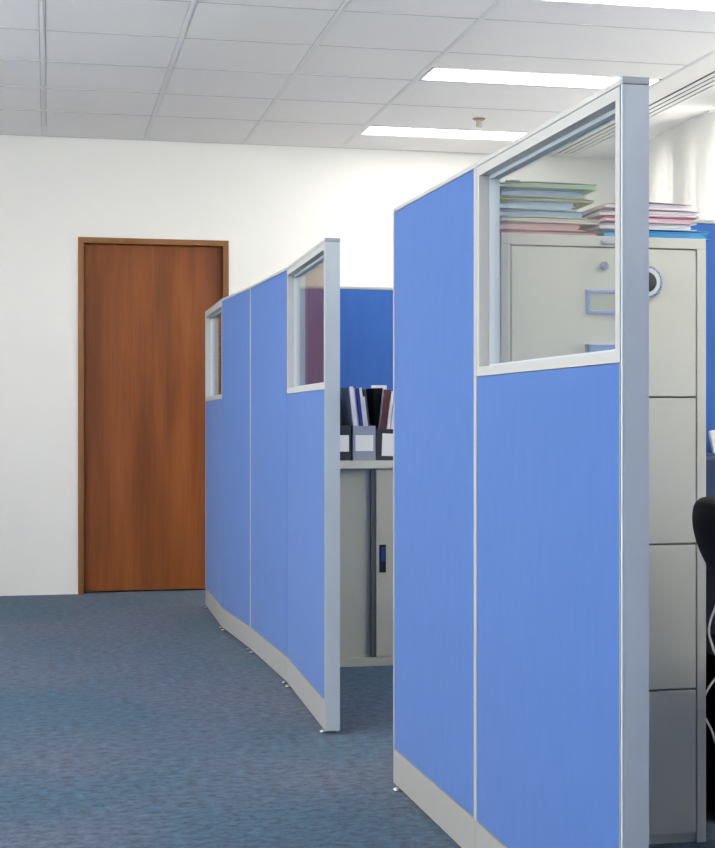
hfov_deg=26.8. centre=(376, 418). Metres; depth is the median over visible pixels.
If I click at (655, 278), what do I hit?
round magnet
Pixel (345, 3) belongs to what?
trim
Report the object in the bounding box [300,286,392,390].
partition panel
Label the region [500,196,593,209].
document folder
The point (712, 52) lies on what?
trim
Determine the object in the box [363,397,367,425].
magazine
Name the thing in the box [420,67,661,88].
recessed light
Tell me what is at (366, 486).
base cabinet
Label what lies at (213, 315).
partition panel
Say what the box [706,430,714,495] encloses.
printer
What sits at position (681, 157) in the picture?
vertical blind
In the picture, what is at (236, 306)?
partition panel
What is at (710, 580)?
desk
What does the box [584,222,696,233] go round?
document folder
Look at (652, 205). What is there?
document folder
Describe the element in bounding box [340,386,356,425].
magazine
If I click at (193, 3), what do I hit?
trim
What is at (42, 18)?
trim
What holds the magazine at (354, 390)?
in the magazine file at (363, 438)
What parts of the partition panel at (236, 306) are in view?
kick plate, frame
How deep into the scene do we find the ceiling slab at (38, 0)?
6.87 m
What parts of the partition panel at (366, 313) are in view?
frame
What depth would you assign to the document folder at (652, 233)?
3.74 m
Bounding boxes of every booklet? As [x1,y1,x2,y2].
[355,388,362,425]
[362,389,369,425]
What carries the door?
in the wall
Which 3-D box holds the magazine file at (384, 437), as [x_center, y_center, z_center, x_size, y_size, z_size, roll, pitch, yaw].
[0.021,0.102,6.531,0.106,0.150,0.251,0,0,-12]
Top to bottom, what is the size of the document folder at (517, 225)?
0.019 m
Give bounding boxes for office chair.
[692,496,714,577]
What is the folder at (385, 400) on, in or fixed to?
in the magazine file at (384, 437)
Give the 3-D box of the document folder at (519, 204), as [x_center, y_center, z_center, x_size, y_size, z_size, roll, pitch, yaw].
[0.359,-0.522,3.805,0.205,0.023,0.302,0,0,-13]
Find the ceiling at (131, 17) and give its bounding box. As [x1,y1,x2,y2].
[0,0,714,158]
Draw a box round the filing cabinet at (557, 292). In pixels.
[500,233,705,843]
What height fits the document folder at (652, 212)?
0.018 m
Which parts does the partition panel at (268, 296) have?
kick plate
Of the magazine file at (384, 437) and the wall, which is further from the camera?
the wall
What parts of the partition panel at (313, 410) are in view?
fabric panel, kick plate, frame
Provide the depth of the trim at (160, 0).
7.21 m
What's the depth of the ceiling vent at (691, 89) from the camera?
7.79 m
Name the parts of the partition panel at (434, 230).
kick plate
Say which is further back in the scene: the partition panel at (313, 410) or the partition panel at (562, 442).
the partition panel at (313, 410)
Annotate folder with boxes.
[378,389,390,428]
[500,181,597,195]
[500,188,586,198]
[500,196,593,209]
[500,200,576,210]
[500,209,587,218]
[500,216,601,229]
[500,222,584,230]
[500,230,599,235]
[582,202,691,217]
[584,209,699,219]
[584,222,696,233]
[596,230,709,240]
[597,216,696,223]
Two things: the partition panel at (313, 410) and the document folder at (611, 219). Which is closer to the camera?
the document folder at (611, 219)
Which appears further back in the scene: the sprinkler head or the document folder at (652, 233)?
the sprinkler head
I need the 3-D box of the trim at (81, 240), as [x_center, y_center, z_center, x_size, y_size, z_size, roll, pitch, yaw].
[-1.362,-0.021,9.142,0.905,2.141,0.127,0,0,-12]
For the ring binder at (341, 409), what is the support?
in the magazine file at (345, 430)
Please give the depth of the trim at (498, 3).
7.16 m
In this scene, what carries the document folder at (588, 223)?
on the document folder at (517, 225)
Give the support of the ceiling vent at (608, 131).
in the ceiling at (131, 17)
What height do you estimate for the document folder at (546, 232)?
0.013 m
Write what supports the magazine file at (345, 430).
on the base cabinet at (366, 486)
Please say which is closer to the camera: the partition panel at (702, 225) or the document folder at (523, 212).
the document folder at (523, 212)
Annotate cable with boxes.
[706,606,714,742]
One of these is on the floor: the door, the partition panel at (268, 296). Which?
the partition panel at (268, 296)
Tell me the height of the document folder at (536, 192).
0.020 m
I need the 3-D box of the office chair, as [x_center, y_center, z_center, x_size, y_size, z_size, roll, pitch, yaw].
[1.063,0.611,3.408,0.660,0.877,0.610,0,0,-12]
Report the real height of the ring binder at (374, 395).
0.307 m
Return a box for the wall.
[0,135,614,595]
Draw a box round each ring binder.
[340,391,343,424]
[366,388,382,428]
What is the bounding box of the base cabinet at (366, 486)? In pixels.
[340,460,392,666]
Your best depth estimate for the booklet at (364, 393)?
6.41 m
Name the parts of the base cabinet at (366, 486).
sliding door, handle, finger pull, sliding door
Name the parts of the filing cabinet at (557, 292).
handle, drawer, name plate, drawer, drawer, drawer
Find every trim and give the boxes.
[0,0,714,153]
[39,0,45,136]
[78,237,228,593]
[143,0,197,140]
[243,0,351,144]
[340,0,504,147]
[649,50,714,88]
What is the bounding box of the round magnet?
[649,265,662,298]
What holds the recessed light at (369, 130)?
in the ceiling at (131, 17)
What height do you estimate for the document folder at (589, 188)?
0.017 m
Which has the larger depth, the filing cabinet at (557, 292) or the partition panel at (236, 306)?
the partition panel at (236, 306)
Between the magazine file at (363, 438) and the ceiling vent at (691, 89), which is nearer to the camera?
the magazine file at (363, 438)
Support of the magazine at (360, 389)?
in the magazine file at (363, 438)
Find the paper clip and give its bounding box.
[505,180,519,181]
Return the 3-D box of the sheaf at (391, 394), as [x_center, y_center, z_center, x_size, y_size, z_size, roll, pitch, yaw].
[0.046,0.027,6.440,0.048,0.294,0.040,0,0,-12]
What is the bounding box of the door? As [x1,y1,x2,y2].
[84,244,221,590]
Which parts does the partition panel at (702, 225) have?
frame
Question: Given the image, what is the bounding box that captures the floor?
[0,589,714,847]
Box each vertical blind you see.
[649,110,713,219]
[714,109,714,219]
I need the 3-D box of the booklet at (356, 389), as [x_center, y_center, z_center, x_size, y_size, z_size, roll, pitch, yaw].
[-0.088,0.020,6.492,0.050,0.306,0.200,0,0,-12]
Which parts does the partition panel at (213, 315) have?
kick plate, fabric panel, glass pane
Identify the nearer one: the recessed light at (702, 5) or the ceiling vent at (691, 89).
the recessed light at (702, 5)
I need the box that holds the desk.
[706,565,714,633]
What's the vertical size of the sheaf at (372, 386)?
0.322 m
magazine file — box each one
[340,425,350,460]
[351,425,375,460]
[376,429,392,459]
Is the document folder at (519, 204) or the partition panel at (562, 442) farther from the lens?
the document folder at (519, 204)
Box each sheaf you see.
[371,385,386,389]
[387,391,392,428]
[390,406,392,428]
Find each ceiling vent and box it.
[555,123,614,156]
[649,71,714,116]
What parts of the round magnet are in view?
knob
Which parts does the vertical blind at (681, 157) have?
head rail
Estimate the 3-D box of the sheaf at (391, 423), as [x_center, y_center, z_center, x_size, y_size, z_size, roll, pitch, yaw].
[0.060,0.030,6.443,0.050,0.288,0.040,0,0,-12]
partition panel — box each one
[204,299,222,628]
[221,287,250,650]
[249,267,287,683]
[285,238,339,732]
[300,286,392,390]
[393,164,474,847]
[475,76,649,847]
[690,219,714,452]
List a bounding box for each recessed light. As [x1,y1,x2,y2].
[360,126,527,140]
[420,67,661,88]
[541,0,714,10]
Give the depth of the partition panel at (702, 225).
4.52 m
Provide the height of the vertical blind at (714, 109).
2.285 m
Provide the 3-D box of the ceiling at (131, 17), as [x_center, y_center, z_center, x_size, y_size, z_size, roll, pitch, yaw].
[-0.129,-1.694,3.335,6.020,0.015,11.770,0,0,-12]
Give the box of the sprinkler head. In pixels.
[473,117,484,127]
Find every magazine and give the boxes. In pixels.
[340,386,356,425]
[353,388,358,425]
[359,388,365,425]
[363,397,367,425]
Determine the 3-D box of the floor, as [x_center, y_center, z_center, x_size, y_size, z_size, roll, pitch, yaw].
[-0.129,1.090,3.335,6.260,0.080,12.010,0,0,-12]
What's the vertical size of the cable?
0.713 m
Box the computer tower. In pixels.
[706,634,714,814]
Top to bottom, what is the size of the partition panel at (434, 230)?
1.650 m

